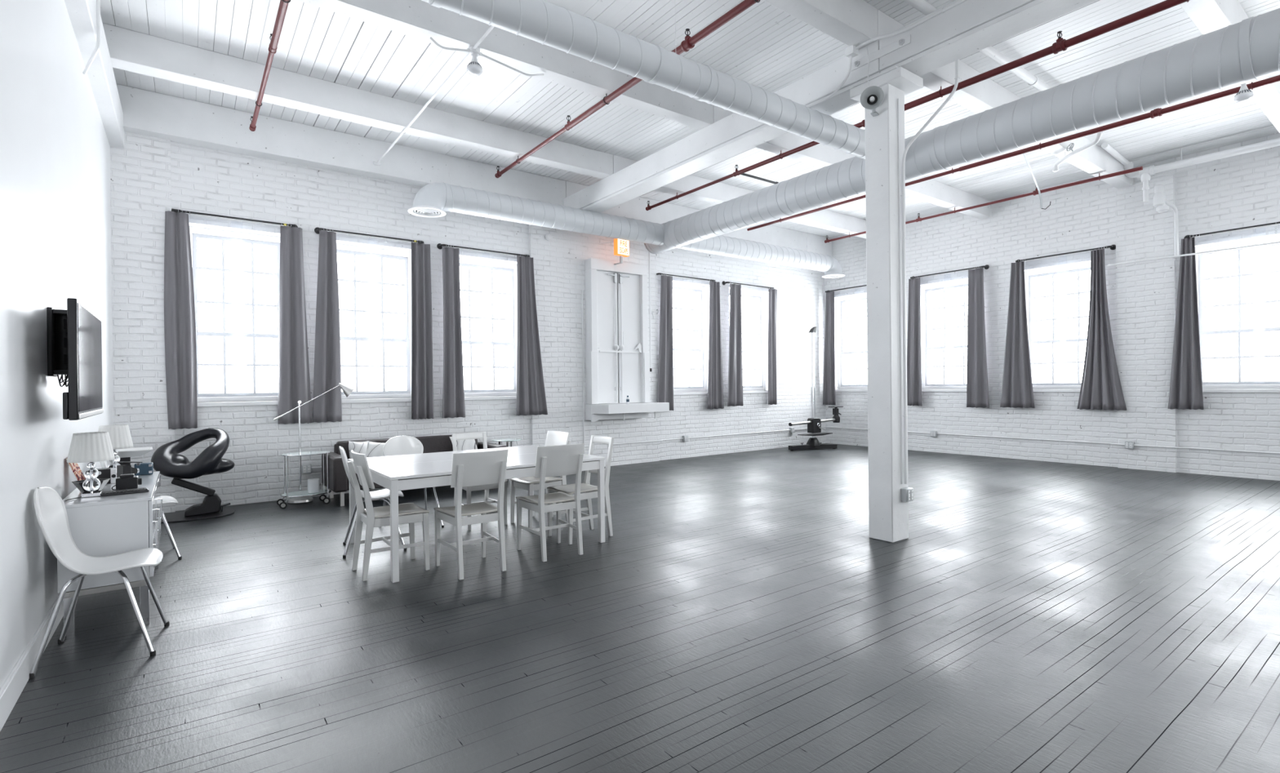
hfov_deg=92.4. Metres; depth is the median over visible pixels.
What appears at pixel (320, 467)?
conduit
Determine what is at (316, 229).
curtain rod
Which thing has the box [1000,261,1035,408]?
curtain
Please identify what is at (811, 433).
tray
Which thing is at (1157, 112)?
pipe
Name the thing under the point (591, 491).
dining chair
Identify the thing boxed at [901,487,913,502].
outlet box
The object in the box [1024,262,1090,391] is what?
window
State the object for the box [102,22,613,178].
beam
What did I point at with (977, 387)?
curtain
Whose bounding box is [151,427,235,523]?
salon chair
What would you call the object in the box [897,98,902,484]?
raceway
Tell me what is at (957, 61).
conduit
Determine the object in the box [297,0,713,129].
beam
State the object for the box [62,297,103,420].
television
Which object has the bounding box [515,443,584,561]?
dining chair
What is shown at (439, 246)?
curtain rod
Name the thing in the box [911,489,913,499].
receptacle
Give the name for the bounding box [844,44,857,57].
junction box
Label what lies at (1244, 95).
ceiling lamp
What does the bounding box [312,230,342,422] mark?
curtain
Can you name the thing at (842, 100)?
beam
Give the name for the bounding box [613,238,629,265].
sign
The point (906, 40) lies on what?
plate
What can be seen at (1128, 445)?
outlet box
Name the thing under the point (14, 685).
baseboard
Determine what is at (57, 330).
wall bracket
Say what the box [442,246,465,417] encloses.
curtain
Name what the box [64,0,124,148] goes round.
beam
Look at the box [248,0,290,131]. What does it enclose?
pipe
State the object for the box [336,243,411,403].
window
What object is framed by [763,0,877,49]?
beam
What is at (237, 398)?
window
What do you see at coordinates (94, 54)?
conduit
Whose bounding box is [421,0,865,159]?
spiral duct
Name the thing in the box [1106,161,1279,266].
pipe
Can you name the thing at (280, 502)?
trolley
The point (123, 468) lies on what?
camera
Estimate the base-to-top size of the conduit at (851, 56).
0.287 m
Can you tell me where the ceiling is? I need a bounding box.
[100,0,1279,238]
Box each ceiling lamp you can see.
[466,45,482,75]
[1234,82,1253,102]
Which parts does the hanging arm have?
arm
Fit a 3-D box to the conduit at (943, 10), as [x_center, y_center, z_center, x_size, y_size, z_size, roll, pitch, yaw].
[3.817,-3.034,3.016,0.084,0.062,6.281,-1,0,-36]
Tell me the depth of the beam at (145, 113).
7.76 m
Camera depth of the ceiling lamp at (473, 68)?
5.45 m
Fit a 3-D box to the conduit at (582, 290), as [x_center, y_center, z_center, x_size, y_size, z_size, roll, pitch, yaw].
[-0.953,-0.175,10.298,0.037,2.880,0.037,-1,0,-36]
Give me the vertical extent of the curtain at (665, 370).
2.492 m
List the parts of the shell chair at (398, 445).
leg, leg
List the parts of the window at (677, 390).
sash, sash, sill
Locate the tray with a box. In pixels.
[797,432,832,435]
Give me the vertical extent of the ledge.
0.285 m
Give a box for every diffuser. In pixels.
[407,205,445,217]
[822,272,844,278]
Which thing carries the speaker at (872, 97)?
attached to the column
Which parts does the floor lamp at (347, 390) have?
balance arm, lamp shade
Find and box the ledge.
[585,402,669,422]
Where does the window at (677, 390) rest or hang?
in the wall at (150, 177)
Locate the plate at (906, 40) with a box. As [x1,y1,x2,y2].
[851,34,911,71]
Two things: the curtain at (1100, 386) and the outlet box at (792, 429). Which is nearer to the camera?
the curtain at (1100, 386)
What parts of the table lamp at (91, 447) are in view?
lamp shade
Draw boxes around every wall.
[0,0,113,688]
[110,131,826,513]
[824,133,1279,480]
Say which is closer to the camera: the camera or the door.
the camera
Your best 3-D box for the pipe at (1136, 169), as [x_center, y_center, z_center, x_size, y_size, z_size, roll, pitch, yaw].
[5.440,-3.079,10.687,0.075,0.160,5.285,-1,0,-36]
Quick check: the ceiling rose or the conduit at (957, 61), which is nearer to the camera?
the conduit at (957, 61)
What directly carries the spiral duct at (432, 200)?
hanging from the wire
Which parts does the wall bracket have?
swing arm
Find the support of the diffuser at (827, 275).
attached to the spiral duct at (720, 245)
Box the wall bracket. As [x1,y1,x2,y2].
[46,306,67,386]
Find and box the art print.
[66,457,85,480]
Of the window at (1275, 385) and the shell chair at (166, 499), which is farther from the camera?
the window at (1275, 385)
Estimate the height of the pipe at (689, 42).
0.174 m
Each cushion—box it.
[336,438,390,458]
[348,440,367,458]
[365,440,384,457]
[413,434,478,453]
[449,431,477,450]
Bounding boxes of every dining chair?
[346,449,430,581]
[434,448,508,580]
[452,431,506,530]
[510,431,570,528]
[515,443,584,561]
[546,435,613,544]
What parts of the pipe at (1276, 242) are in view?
rail, cord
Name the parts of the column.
cap plate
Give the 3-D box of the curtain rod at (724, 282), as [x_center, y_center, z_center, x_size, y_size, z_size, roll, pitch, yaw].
[2.272,-2.087,12.690,1.454,0.084,0.129,-1,0,-36]
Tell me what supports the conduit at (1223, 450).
attached to the wall at (1238, 191)
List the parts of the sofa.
leg, frame, armrest, leg, armrest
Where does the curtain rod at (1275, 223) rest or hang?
attached to the wall at (1238, 191)
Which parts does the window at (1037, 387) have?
sill, sash, sash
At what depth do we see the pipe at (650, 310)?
11.15 m
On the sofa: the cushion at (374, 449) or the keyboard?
the cushion at (374, 449)
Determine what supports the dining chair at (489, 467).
on the floor
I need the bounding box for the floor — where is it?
[0,443,1279,772]
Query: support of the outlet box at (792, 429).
attached to the wall at (150, 177)
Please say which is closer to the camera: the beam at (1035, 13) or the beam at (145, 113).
the beam at (1035, 13)
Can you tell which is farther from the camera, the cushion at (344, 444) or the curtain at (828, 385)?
the curtain at (828, 385)
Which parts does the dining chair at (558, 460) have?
leg, leg, seat, seat rail, leg, backrest, leg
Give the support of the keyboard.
on the desk at (109, 525)
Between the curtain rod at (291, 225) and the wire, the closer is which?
the wire
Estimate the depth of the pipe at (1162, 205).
9.00 m
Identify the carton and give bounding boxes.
[96,467,116,484]
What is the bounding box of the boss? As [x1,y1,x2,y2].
[545,233,552,240]
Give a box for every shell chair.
[29,486,169,679]
[99,461,182,559]
[338,446,406,558]
[382,435,444,528]
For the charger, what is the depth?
3.97 m
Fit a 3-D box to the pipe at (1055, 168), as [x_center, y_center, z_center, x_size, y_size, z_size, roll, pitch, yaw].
[5.621,-3.192,7.929,0.120,0.550,0.852,-1,0,-1]
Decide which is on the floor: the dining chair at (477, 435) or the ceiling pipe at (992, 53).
the dining chair at (477, 435)
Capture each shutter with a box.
[596,270,617,404]
[617,273,640,403]
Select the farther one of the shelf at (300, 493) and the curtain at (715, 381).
the curtain at (715, 381)
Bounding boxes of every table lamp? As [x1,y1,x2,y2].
[66,431,115,497]
[97,424,133,468]
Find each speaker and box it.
[307,478,319,493]
[860,85,884,116]
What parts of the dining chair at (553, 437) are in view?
leg, leg, seat, seat rail, backrest, leg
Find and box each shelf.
[280,450,329,455]
[281,489,330,496]
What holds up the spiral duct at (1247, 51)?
attached to the spiral duct at (546, 23)
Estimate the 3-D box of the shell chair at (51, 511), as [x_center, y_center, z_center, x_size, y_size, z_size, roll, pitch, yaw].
[-2.908,0.972,3.318,0.514,0.903,0.495,-1,0,-30]
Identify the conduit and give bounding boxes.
[82,0,100,74]
[311,426,825,468]
[377,26,493,164]
[429,36,543,76]
[581,289,584,453]
[749,55,852,135]
[826,426,1279,453]
[855,0,966,49]
[900,59,959,484]
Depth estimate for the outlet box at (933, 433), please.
12.15 m
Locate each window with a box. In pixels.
[189,226,279,406]
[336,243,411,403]
[459,257,517,399]
[672,283,707,395]
[728,289,768,393]
[835,293,867,391]
[921,280,968,391]
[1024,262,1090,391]
[1195,235,1279,392]
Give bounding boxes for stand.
[788,326,843,450]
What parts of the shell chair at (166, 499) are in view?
leg, leg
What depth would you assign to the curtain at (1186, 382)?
9.03 m
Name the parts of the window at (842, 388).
sill, sash, sash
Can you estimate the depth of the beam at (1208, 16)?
5.27 m
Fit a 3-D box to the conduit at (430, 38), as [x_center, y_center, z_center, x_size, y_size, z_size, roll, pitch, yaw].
[-1.351,-2.964,5.573,1.092,0.099,0.079,-1,0,-36]
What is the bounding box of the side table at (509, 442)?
[491,438,521,482]
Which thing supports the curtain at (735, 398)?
hanging from the curtain rod at (724, 282)
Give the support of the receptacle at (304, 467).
attached to the outlet box at (305, 468)
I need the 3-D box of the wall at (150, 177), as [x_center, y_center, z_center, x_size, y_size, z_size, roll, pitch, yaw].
[-0.930,-1.116,10.588,13.520,5.200,0.420,-1,0,-36]
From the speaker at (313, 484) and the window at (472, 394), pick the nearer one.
the speaker at (313, 484)
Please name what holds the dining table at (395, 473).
on the floor
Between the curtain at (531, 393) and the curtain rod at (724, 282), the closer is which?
the curtain at (531, 393)
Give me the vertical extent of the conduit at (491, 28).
0.040 m
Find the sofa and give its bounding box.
[321,434,506,506]
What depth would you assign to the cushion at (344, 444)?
7.90 m
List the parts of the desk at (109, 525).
leg, under frame, leg, door, handle, door, handle, door, handle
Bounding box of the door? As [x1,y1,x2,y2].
[584,257,649,404]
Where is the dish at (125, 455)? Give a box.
[116,446,153,465]
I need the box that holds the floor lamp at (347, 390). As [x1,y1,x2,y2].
[273,382,355,503]
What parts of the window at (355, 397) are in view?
sash, sash, sill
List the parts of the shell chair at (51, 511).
leg, leg, leg, leg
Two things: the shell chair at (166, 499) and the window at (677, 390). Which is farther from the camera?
the window at (677, 390)
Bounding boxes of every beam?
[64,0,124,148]
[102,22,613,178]
[116,84,565,205]
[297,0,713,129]
[564,40,880,208]
[581,71,879,213]
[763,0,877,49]
[877,9,1133,189]
[879,0,1035,71]
[880,0,1097,75]
[1179,0,1279,133]
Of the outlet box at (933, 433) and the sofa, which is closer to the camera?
the sofa
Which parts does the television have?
silver trim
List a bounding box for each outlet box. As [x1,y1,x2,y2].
[301,463,311,474]
[682,435,688,441]
[789,427,794,432]
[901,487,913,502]
[930,431,937,436]
[1124,440,1134,448]
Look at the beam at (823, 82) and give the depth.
7.05 m
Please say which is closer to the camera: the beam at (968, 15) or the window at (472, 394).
the beam at (968, 15)
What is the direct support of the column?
on the floor
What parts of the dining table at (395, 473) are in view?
leg, leg, leg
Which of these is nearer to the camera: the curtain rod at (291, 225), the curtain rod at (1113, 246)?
the curtain rod at (291, 225)
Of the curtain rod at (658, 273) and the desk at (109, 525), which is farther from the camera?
the curtain rod at (658, 273)
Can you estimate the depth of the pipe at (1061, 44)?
5.75 m
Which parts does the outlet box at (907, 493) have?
plate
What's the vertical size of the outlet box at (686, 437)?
0.115 m
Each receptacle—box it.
[302,466,306,472]
[907,490,910,500]
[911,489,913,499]
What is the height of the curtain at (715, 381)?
2.497 m
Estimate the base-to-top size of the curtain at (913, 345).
2.577 m
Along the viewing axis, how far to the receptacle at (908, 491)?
5.38 m
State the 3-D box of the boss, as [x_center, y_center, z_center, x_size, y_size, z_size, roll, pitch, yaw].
[-1.470,-2.419,9.916,0.120,0.120,0.045,-1,0,-36]
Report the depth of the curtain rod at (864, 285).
13.69 m
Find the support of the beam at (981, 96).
attached to the wall at (1238, 191)
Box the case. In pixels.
[133,462,153,475]
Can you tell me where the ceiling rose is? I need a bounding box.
[373,160,381,165]
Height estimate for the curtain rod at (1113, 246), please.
0.084 m
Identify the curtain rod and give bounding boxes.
[171,208,297,227]
[314,226,423,244]
[436,243,529,257]
[656,272,715,281]
[722,280,773,288]
[825,284,866,292]
[910,264,989,279]
[1015,244,1115,262]
[1184,222,1279,239]
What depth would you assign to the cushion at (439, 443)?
8.57 m
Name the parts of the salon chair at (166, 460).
lift arm, plate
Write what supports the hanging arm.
hanging from the ceiling
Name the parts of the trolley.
post, post, post, post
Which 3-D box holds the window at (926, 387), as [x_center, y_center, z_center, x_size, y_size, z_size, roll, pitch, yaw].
[6.125,-0.977,12.050,0.340,2.160,1.340,-1,0,-36]
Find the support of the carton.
on the desk at (109, 525)
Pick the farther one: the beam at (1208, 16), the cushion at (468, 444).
the cushion at (468, 444)
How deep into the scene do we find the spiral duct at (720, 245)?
11.84 m
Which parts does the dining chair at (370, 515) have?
leg, backrest, leg, seat rail, seat, leg, leg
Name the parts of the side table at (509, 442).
glass, post, post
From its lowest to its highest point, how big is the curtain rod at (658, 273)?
0.084 m
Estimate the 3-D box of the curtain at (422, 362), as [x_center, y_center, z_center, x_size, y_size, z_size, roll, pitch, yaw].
[-3.078,-0.780,8.645,0.314,2.482,0.090,-1,0,-36]
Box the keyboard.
[100,487,149,496]
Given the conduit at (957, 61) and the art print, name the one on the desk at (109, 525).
the art print
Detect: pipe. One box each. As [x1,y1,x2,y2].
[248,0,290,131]
[494,0,759,177]
[645,0,1189,210]
[648,252,658,371]
[746,75,1279,231]
[824,166,1142,243]
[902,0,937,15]
[978,45,1051,91]
[1053,131,1103,172]
[1101,137,1279,255]
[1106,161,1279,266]
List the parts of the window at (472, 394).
sash, sash, sill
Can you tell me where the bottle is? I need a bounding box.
[626,395,629,404]
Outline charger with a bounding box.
[111,473,142,490]
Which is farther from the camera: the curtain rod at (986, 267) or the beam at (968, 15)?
the curtain rod at (986, 267)
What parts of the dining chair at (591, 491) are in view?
leg, leg, seat, seat rail, leg, rail, rail, leg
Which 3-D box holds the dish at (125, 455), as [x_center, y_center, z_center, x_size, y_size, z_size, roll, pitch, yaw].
[-3.918,0.577,4.717,0.272,0.188,0.272,-1,0,-39]
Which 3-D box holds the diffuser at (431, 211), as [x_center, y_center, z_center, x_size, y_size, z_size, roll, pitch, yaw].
[-2.810,-2.312,8.097,0.479,0.064,0.479,-1,0,-36]
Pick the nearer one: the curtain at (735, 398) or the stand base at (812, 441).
the curtain at (735, 398)
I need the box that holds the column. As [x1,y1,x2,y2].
[849,66,923,542]
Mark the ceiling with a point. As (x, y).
(765, 46)
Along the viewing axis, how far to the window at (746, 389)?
13.27 m
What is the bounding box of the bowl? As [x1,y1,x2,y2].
[71,478,110,492]
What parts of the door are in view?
latch knob, bolt rod, bolt rod, latch knob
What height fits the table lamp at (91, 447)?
0.385 m
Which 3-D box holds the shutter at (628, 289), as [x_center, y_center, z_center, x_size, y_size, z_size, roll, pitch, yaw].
[-0.188,-0.838,10.743,0.467,2.247,0.030,-1,0,-36]
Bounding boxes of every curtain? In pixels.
[164,210,197,429]
[278,226,312,424]
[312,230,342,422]
[411,242,433,419]
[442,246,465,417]
[515,255,547,415]
[657,275,673,410]
[707,280,724,408]
[727,283,743,406]
[768,288,777,404]
[822,291,835,404]
[906,277,921,405]
[966,267,989,408]
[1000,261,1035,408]
[1077,248,1126,410]
[1168,237,1204,409]
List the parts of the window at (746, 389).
sash, sash, sill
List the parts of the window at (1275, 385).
sash, sash, sill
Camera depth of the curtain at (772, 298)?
13.04 m
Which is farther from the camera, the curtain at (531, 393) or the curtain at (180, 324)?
the curtain at (531, 393)
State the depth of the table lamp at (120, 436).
4.48 m
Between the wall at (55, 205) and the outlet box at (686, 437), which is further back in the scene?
the outlet box at (686, 437)
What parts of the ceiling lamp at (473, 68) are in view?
reflector bulb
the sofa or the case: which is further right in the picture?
the sofa
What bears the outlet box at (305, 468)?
attached to the wall at (150, 177)
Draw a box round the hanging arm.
[1022,153,1050,209]
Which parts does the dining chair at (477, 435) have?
leg, leg, rail, seat rail, leg, leg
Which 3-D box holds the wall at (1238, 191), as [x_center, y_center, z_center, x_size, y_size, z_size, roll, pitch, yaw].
[8.263,-1.214,9.173,0.420,5.200,12.910,-1,0,-36]
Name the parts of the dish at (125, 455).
dish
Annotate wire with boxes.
[675,6,676,44]
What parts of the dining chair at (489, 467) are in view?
leg, leg, seat, seat rail, backrest, leg, leg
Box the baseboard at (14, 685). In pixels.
[0,594,63,731]
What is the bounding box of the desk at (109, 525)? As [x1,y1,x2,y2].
[57,471,162,639]
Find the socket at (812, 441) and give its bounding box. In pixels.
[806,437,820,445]
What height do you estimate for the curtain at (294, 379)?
2.472 m
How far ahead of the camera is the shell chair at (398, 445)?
6.33 m
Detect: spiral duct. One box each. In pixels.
[407,182,664,245]
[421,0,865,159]
[644,8,1279,253]
[676,235,844,278]
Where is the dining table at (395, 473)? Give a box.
[347,445,604,582]
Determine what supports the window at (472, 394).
in the wall at (150, 177)
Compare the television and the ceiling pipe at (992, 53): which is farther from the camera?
the ceiling pipe at (992, 53)
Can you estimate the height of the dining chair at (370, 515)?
0.922 m
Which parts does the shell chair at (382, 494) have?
leg, leg, leg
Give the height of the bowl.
0.072 m
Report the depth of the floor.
3.41 m
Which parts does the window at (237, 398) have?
sash, sash, sill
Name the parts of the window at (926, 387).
sill, sash, sash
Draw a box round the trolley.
[276,450,331,508]
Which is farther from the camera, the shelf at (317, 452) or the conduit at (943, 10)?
the shelf at (317, 452)
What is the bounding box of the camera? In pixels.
[116,461,142,477]
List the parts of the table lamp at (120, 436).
lamp shade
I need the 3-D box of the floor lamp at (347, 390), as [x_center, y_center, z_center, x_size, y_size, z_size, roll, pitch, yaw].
[-4.073,0.691,7.705,0.912,1.469,0.280,-1,0,-36]
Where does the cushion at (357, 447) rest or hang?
on the sofa
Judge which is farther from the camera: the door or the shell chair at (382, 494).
the door
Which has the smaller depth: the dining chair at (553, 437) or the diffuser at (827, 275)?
the dining chair at (553, 437)
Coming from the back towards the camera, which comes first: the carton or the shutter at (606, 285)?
the shutter at (606, 285)
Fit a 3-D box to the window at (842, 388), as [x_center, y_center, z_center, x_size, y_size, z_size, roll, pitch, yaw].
[4.960,-0.968,13.625,0.340,2.160,1.460,-1,0,-36]

